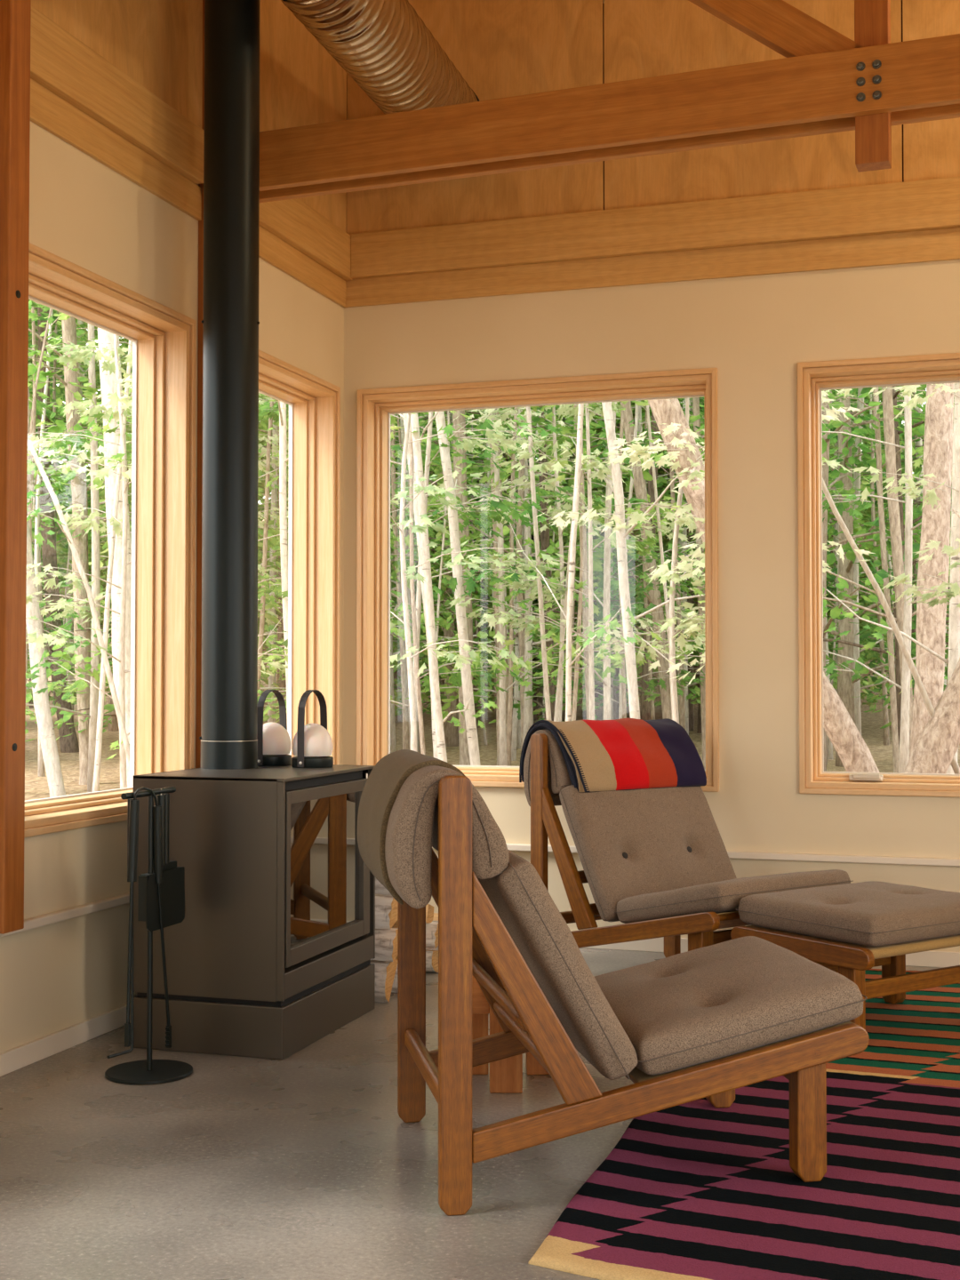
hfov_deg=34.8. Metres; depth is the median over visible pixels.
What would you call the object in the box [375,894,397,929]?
log
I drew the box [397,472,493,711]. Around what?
tree
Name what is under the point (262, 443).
tree
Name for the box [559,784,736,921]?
cushion
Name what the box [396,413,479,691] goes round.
sapling
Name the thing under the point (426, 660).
tree
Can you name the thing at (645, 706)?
tree
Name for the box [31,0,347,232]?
ceiling
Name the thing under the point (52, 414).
sapling
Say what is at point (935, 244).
trim
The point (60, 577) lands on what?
tree
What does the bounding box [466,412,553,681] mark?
sapling
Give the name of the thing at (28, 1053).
baseboard
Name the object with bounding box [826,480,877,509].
sapling
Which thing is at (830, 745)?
sapling
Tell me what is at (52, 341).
sapling
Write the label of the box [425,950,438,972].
log
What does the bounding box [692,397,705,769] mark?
tree
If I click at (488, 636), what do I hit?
tree
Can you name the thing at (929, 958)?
baseboard
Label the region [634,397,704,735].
tree
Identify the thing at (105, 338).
tree
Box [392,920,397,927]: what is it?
log
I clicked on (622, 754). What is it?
striped blanket
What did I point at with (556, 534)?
tree
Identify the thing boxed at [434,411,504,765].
tree
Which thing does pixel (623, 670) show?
sapling
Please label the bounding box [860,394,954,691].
tree
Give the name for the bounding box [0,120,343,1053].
wall
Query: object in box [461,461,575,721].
sapling
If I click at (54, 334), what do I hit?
tree
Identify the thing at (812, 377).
window
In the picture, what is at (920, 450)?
tree
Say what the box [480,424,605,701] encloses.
tree
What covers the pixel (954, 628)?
tree
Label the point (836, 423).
sapling
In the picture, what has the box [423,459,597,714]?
tree
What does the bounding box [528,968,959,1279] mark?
striped rug
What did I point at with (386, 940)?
log
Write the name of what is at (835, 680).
tree
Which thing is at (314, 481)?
window
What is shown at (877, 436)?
tree
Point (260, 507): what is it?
tree
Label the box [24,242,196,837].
window
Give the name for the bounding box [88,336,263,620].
tree
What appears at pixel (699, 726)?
tree
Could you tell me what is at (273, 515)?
sapling
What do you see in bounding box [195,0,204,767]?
timber post
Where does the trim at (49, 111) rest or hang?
attached to the wall at (55, 977)
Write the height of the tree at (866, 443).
11.915 m
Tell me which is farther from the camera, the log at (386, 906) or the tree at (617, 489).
the tree at (617, 489)
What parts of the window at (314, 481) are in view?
sash, frame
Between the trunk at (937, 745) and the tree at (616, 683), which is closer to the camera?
the trunk at (937, 745)
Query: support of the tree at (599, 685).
on the ground
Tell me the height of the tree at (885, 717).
7.284 m
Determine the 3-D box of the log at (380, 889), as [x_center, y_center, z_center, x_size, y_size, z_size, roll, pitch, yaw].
[-0.476,0.816,5.333,0.434,0.116,0.118,-1,-2,20]
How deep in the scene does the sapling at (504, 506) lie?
10.19 m
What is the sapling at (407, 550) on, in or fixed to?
on the ground
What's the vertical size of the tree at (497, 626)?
8.546 m
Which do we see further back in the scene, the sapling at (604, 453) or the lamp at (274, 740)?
the sapling at (604, 453)
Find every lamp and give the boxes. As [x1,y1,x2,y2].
[257,689,291,766]
[291,689,333,767]
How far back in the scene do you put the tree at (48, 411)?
16.74 m
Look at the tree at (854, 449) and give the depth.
14.01 m
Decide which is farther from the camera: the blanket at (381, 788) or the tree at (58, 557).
the tree at (58, 557)
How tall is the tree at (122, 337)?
12.423 m
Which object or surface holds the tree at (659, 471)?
on the ground
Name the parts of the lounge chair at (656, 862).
leg, rail, leg, leg, rail, seat rod, rail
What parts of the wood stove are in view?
plate, door glass, door, ash drawer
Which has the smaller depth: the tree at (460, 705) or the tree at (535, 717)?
the tree at (460, 705)
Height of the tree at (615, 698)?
13.668 m
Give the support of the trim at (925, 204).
attached to the wall at (756, 331)
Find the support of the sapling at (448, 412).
on the ground
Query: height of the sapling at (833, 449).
6.576 m
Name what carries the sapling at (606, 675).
on the ground
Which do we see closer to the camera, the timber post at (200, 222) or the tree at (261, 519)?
the timber post at (200, 222)
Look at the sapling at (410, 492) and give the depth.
9.65 m
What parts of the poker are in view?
rod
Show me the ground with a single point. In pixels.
(36, 787)
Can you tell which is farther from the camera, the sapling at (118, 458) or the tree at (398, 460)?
the tree at (398, 460)
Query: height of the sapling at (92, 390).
6.069 m
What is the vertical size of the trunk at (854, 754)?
2.331 m
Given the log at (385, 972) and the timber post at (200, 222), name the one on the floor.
the log at (385, 972)
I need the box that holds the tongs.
[124,786,171,1047]
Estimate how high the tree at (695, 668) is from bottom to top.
14.373 m
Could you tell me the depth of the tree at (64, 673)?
15.33 m
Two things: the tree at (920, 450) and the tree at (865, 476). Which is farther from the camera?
the tree at (865, 476)
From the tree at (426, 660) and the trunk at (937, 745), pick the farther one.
the tree at (426, 660)
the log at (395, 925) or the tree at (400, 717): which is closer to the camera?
the log at (395, 925)
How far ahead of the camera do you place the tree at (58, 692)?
17.68 m
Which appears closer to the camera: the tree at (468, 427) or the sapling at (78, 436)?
the sapling at (78, 436)
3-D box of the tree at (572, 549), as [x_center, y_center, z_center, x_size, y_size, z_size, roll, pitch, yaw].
[0.702,-2.914,8.784,2.806,8.496,2.723,0,-2,18]
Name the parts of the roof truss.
king post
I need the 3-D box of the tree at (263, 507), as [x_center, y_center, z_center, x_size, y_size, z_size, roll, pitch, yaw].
[-3.539,-2.768,21.124,2.495,8.098,2.653,1,-2,-44]
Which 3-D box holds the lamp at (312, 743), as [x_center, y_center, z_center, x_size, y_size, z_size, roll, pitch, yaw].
[-0.552,0.291,5.054,0.136,0.254,0.136,0,-2,-16]
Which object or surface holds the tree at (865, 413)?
on the ground
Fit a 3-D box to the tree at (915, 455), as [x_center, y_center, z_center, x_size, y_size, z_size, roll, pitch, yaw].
[5.921,-3.632,20.599,3.190,9.737,3.000,0,-1,-10]
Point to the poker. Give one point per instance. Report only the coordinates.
(128, 800)
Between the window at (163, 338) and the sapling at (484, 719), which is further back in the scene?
the sapling at (484, 719)
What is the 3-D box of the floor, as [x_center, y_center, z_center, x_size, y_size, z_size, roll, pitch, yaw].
[0.403,1.254,2.096,5.030,0.200,8.410,0,-2,18]
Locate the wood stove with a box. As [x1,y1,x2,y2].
[132,764,375,1059]
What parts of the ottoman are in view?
rail, leg, leg, canva rod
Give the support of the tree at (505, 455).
on the ground
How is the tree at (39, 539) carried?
on the ground
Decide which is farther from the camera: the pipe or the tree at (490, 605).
the tree at (490, 605)
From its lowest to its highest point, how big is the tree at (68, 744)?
8.398 m
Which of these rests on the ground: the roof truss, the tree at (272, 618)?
the tree at (272, 618)
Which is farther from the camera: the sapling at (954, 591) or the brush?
the sapling at (954, 591)
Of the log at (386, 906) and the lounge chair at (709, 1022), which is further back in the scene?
the log at (386, 906)
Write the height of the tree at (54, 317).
10.565 m
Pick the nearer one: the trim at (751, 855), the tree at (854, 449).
the trim at (751, 855)
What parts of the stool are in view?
leg, leg, leg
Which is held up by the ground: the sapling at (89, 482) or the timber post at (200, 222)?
the sapling at (89, 482)
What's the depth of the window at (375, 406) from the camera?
6.59 m
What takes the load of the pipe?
on the wood stove
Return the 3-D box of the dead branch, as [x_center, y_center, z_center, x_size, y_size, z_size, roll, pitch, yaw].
[2.029,0.161,8.079,1.777,2.359,0.559,0,-2,-18]
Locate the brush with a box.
[161,793,176,870]
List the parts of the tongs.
arm, arm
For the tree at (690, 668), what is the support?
on the ground
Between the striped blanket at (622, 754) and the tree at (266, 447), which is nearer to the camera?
the striped blanket at (622, 754)
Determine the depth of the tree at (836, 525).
19.36 m
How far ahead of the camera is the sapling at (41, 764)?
13.98 m
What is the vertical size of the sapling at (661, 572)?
4.501 m
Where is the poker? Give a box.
[106,798,136,1058]
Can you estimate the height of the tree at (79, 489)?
8.314 m
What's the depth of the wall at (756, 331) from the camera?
6.12 m
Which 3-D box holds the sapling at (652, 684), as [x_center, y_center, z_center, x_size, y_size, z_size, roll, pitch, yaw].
[1.326,-1.810,13.061,2.506,6.108,2.411,1,-2,-32]
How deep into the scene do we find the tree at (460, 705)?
9.97 m
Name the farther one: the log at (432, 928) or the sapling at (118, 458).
the sapling at (118, 458)
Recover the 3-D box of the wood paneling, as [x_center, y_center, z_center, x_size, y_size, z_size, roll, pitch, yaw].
[1.608,-3.018,6.012,4.620,2.560,0.014,0,-2,18]
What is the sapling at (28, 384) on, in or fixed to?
on the ground
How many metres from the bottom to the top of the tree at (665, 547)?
10.662 m
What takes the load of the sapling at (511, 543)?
on the ground
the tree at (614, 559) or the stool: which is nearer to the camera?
the stool
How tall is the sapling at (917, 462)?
7.656 m
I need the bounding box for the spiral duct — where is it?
[280,0,479,114]
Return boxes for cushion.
[477,849,637,1079]
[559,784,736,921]
[594,936,863,1075]
[616,869,850,923]
[738,880,959,946]
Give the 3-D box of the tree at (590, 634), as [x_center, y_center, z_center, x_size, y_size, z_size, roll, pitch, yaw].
[0.328,-2.953,9.866,2.349,8.489,2.588,1,-2,-38]
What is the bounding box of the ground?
[24,519,959,800]
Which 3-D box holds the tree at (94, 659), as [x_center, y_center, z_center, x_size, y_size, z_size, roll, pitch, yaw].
[-2.900,-2.862,12.481,2.495,8.195,2.252,0,-2,-17]
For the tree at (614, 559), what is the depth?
18.31 m
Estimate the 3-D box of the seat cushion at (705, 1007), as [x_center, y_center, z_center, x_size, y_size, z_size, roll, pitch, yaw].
[0.534,0.847,3.611,0.534,0.122,0.661,-12,1,-10]
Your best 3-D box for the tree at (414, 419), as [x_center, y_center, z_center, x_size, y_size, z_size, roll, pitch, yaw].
[-0.552,-2.809,8.988,3.104,8.278,2.026,1,-2,-36]
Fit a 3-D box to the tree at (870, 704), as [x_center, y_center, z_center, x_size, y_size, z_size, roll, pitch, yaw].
[5.009,-3.128,20.651,2.612,8.759,2.727,0,-1,-10]
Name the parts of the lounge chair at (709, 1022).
leg, leg, rail, seat rod, rail, leg, leg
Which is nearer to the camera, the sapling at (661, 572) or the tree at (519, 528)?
the sapling at (661, 572)
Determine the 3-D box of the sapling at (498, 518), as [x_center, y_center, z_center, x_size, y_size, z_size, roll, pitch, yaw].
[-1.083,-1.713,11.326,2.396,5.839,2.305,-1,-2,30]
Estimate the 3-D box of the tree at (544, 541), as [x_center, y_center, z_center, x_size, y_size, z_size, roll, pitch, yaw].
[0.502,-3.488,14.581,2.816,9.475,2.953,0,-1,3]
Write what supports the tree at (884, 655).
on the ground
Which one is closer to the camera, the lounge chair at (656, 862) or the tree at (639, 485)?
the lounge chair at (656, 862)
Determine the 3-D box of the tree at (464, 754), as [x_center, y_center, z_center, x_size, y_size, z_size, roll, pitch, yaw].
[-0.502,-2.732,13.877,2.692,8.539,2.340,1,-2,-32]
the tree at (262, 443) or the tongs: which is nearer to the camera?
the tongs
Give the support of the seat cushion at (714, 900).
on the lounge chair at (656, 862)
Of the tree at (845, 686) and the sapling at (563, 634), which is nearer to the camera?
the sapling at (563, 634)
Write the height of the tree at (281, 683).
10.477 m
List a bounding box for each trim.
[0,892,129,937]
[30,6,352,280]
[30,78,346,308]
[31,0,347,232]
[346,227,959,307]
[350,176,959,279]
[432,843,959,866]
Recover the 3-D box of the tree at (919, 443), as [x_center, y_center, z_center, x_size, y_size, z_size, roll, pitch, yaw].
[5.508,-3.744,18.350,3.026,9.942,2.732,0,-1,3]
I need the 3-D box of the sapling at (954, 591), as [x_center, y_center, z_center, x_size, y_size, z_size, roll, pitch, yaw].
[2.642,-0.782,7.930,1.714,4.202,1.965,0,-1,-1]
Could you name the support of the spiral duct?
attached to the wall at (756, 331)
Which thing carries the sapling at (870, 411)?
on the ground
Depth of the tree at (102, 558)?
18.78 m
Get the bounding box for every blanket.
[356,749,465,904]
[519,718,706,792]
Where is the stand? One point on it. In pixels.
(148, 1071)
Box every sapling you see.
[24,304,113,726]
[25,299,131,693]
[25,334,287,788]
[26,308,99,516]
[27,312,132,791]
[27,380,46,386]
[28,308,99,438]
[28,354,103,651]
[28,388,104,703]
[29,311,87,776]
[31,391,288,703]
[40,326,129,518]
[56,476,104,497]
[77,411,399,759]
[77,431,131,460]
[79,392,288,638]
[257,393,614,749]
[257,398,273,695]
[257,399,504,722]
[257,411,478,703]
[285,413,566,751]
[390,407,518,766]
[390,410,611,766]
[390,425,425,755]
[390,428,441,565]
[390,472,421,753]
[391,456,436,545]
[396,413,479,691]
[397,424,503,745]
[404,410,509,641]
[427,406,702,721]
[448,401,705,719]
[449,407,538,760]
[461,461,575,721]
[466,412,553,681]
[470,408,573,722]
[470,409,560,748]
[483,401,704,719]
[507,402,626,718]
[511,396,705,719]
[529,415,831,729]
[530,424,606,718]
[537,390,874,687]
[553,396,703,721]
[559,389,855,723]
[571,403,671,720]
[584,400,672,719]
[586,405,655,719]
[688,384,954,773]
[821,392,873,428]
[825,392,868,759]
[826,448,917,764]
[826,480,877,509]
[835,383,959,607]
[869,392,919,682]
[899,431,953,693]
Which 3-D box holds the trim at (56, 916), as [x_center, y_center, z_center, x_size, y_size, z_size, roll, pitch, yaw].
[-1.785,0.770,2.801,0.030,0.027,8.000,0,-2,18]
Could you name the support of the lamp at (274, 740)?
on the wood stove
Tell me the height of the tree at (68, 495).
8.382 m
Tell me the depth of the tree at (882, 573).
12.13 m
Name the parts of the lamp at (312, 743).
globe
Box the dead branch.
[692,478,959,774]
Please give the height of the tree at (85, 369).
13.271 m
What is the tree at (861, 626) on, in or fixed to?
on the ground
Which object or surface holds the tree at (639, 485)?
on the ground
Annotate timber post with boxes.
[0,0,31,934]
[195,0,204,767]
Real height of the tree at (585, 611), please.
8.404 m
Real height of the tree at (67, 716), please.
9.387 m
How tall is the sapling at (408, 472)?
7.756 m
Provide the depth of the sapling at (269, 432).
11.90 m
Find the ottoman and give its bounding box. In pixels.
[730,880,959,1029]
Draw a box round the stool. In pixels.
[472,975,549,1093]
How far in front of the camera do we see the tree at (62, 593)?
30.52 m
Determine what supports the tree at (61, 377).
on the ground
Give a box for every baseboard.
[0,1002,130,1076]
[584,936,959,967]
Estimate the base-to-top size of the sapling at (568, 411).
4.202 m
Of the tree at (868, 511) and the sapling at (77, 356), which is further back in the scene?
the tree at (868, 511)
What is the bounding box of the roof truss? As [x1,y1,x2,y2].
[259,0,959,202]
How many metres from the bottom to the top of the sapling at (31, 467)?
6.285 m
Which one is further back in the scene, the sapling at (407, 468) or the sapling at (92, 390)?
the sapling at (407, 468)
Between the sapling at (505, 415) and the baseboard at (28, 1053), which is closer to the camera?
the baseboard at (28, 1053)
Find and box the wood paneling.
[346,0,959,235]
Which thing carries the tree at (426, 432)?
on the ground
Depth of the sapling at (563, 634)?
10.17 m
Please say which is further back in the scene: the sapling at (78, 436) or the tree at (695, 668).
the tree at (695, 668)
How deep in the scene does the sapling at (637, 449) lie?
7.88 m
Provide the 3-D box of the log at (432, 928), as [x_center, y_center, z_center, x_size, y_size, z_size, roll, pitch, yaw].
[-0.357,1.107,5.800,0.430,0.101,0.088,-1,-2,19]
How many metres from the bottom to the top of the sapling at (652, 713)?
7.778 m
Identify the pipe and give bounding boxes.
[199,0,260,769]
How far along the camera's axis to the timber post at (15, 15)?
4.18 m
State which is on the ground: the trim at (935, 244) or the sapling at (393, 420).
the sapling at (393, 420)
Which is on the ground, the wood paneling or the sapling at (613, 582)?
the sapling at (613, 582)
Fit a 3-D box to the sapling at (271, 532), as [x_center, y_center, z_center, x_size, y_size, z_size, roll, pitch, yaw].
[-2.543,-2.191,13.402,2.720,6.889,2.827,0,-1,1]
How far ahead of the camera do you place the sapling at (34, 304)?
11.20 m
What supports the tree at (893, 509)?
on the ground
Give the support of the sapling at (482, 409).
on the ground
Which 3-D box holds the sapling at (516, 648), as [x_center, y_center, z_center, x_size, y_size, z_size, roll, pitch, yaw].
[0.430,-2.545,15.495,1.757,7.581,1.423,0,-2,-18]
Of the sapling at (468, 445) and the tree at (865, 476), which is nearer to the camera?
the sapling at (468, 445)
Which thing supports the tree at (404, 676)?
on the ground
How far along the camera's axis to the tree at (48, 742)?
10.96 m
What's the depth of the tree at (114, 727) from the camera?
21.81 m
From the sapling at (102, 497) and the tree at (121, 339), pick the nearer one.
the sapling at (102, 497)
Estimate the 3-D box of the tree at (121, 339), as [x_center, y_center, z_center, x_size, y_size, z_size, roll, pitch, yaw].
[-6.117,-5.180,31.346,6.019,12.688,5.005,1,-2,-22]
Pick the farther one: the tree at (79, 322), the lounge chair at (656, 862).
the tree at (79, 322)
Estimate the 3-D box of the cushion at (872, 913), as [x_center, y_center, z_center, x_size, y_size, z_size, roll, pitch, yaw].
[1.248,0.863,4.864,0.671,0.124,0.571,1,-2,-35]
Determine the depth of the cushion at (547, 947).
3.22 m
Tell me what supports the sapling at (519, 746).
on the ground
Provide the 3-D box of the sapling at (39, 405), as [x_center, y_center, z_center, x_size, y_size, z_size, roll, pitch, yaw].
[-3.529,-1.981,12.177,2.086,6.444,1.934,1,-2,-37]
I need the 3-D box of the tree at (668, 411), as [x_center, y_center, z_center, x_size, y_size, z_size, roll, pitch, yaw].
[-0.240,-2.830,8.789,4.455,8.340,2.613,0,-2,18]
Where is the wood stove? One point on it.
(270, 955)
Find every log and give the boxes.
[370,928,397,961]
[370,959,397,1002]
[375,877,391,895]
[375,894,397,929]
[391,966,397,992]
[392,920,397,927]
[425,904,434,923]
[425,920,438,949]
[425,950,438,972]
[432,912,438,946]
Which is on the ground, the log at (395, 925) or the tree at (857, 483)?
the tree at (857, 483)
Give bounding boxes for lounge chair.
[384,765,869,1215]
[523,729,852,957]
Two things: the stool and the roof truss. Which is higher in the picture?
the roof truss
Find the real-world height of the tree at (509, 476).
8.139 m
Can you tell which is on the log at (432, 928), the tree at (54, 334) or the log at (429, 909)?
the log at (429, 909)
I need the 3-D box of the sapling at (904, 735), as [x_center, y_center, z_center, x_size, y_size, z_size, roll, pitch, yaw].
[2.730,-3.100,10.157,3.016,8.633,2.266,-1,-2,36]
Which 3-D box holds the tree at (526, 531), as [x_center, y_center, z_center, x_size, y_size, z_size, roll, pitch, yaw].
[0.676,-3.370,13.978,2.542,9.249,2.815,1,-2,-41]
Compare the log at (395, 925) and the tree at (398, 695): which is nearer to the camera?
the log at (395, 925)
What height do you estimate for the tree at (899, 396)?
13.629 m
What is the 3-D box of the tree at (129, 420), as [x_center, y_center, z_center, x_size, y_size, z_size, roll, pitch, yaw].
[-3.064,-4.022,16.209,2.498,10.607,3.163,-1,-2,21]
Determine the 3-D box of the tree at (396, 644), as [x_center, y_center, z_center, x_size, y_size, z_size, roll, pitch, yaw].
[-1.439,-4.125,23.804,3.671,10.871,4.067,-1,-2,20]
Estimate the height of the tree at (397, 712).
8.625 m
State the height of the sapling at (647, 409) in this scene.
8.129 m
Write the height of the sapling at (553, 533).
6.857 m
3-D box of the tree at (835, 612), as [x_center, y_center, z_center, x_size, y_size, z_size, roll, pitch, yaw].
[2.958,-3.672,12.516,2.455,9.769,2.422,1,-2,-30]
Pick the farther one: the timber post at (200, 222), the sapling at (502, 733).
the sapling at (502, 733)
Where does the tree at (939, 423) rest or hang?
on the ground
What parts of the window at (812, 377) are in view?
crank handle, crank lever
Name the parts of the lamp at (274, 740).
globe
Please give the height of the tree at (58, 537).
7.830 m
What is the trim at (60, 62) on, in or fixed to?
attached to the wall at (55, 977)
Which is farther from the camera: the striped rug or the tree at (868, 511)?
the tree at (868, 511)
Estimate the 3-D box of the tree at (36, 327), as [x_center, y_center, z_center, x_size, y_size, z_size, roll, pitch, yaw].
[-5.565,-3.176,19.493,2.901,8.964,3.134,1,-2,-45]
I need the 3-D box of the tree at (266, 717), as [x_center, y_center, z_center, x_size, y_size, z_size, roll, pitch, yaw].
[-2.200,-3.069,13.590,2.580,8.650,2.037,-1,-2,33]
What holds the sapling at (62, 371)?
on the ground
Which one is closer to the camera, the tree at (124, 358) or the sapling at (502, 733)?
the sapling at (502, 733)
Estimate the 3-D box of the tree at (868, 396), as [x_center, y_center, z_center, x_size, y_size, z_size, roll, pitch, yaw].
[4.329,-4.968,23.771,4.333,12.455,4.548,0,-1,11]
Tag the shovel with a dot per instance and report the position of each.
(172, 886)
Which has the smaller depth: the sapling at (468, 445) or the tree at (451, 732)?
the sapling at (468, 445)
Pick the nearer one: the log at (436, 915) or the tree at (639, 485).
the log at (436, 915)
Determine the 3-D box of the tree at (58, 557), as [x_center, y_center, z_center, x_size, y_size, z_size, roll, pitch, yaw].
[-8.113,-5.487,22.834,4.748,13.648,4.983,-1,-2,34]
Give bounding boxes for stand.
[104,786,192,1085]
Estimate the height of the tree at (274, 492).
8.828 m
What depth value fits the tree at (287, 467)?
17.23 m
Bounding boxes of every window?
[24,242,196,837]
[258,349,340,764]
[356,368,719,791]
[797,352,959,797]
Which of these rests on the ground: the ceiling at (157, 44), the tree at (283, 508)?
the tree at (283, 508)
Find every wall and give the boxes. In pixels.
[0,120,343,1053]
[343,0,959,951]
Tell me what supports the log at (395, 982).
on the floor
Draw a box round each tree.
[24,323,265,791]
[25,311,132,706]
[25,434,287,767]
[25,497,66,797]
[26,309,102,704]
[27,307,111,671]
[27,307,112,673]
[27,310,277,731]
[27,322,97,707]
[27,346,91,668]
[27,348,71,655]
[27,358,74,675]
[28,300,131,787]
[28,306,71,592]
[28,306,131,719]
[28,312,65,557]
[28,316,131,784]
[29,351,132,695]
[29,363,105,631]
[32,531,63,568]
[33,398,285,740]
[36,305,79,752]
[42,336,265,596]
[58,338,122,590]
[59,387,287,711]
[63,418,282,656]
[64,394,268,710]
[86,338,278,687]
[86,344,278,631]
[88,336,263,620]
[98,396,281,721]
[108,447,287,656]
[128,399,287,650]
[131,367,288,705]
[257,397,487,670]
[257,400,287,722]
[257,416,528,722]
[257,426,443,730]
[257,442,415,603]
[257,454,271,520]
[258,412,487,722]
[258,425,391,582]
[262,415,437,689]
[264,395,510,749]
[269,399,403,731]
[390,404,671,704]
[390,407,694,647]
[390,408,565,746]
[390,408,567,752]
[390,412,447,762]
[390,414,551,710]
[390,416,639,720]
[391,413,519,751]
[392,402,679,721]
[392,412,583,745]
[392,419,543,729]
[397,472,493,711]
[402,410,497,758]
[403,408,698,743]
[413,407,525,747]
[415,422,596,708]
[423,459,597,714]
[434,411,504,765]
[437,457,575,667]
[438,399,700,719]
[452,409,472,765]
[456,403,589,719]
[467,419,619,724]
[468,403,663,721]
[472,397,696,719]
[480,410,699,719]
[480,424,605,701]
[488,408,615,765]
[526,406,648,720]
[529,402,704,719]
[532,399,704,730]
[535,431,635,697]
[546,401,704,719]
[549,400,878,731]
[564,399,704,704]
[567,400,877,654]
[593,408,704,733]
[610,400,671,719]
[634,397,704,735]
[636,434,887,673]
[636,435,699,687]
[647,392,893,649]
[648,398,704,542]
[662,395,893,613]
[663,390,886,694]
[669,385,925,771]
[683,387,949,735]
[687,397,878,682]
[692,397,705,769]
[696,385,951,746]
[701,391,954,767]
[821,386,949,772]
[823,382,959,774]
[823,385,949,748]
[826,388,951,697]
[826,389,951,745]
[826,392,951,675]
[826,393,917,703]
[826,396,949,709]
[827,399,949,683]
[828,386,951,699]
[835,401,951,728]
[852,388,954,662]
[852,400,913,609]
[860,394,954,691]
[882,525,950,663]
[899,438,924,463]
[909,383,954,757]
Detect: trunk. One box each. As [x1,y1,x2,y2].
[680,466,879,772]
[904,509,959,773]
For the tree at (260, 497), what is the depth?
24.92 m
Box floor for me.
[0,947,943,1279]
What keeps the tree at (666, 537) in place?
on the ground
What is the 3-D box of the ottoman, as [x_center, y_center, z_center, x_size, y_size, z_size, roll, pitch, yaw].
[1.248,1.006,4.860,0.700,0.411,0.573,1,-2,-35]
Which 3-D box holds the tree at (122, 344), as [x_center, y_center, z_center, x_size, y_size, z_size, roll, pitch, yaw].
[-5.288,-6.481,31.014,5.644,15.457,5.378,0,-1,5]
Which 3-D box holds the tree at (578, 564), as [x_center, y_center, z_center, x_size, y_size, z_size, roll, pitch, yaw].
[2.685,-4.881,20.837,4.591,12.272,4.144,0,-1,12]
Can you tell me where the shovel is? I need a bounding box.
[137,788,185,931]

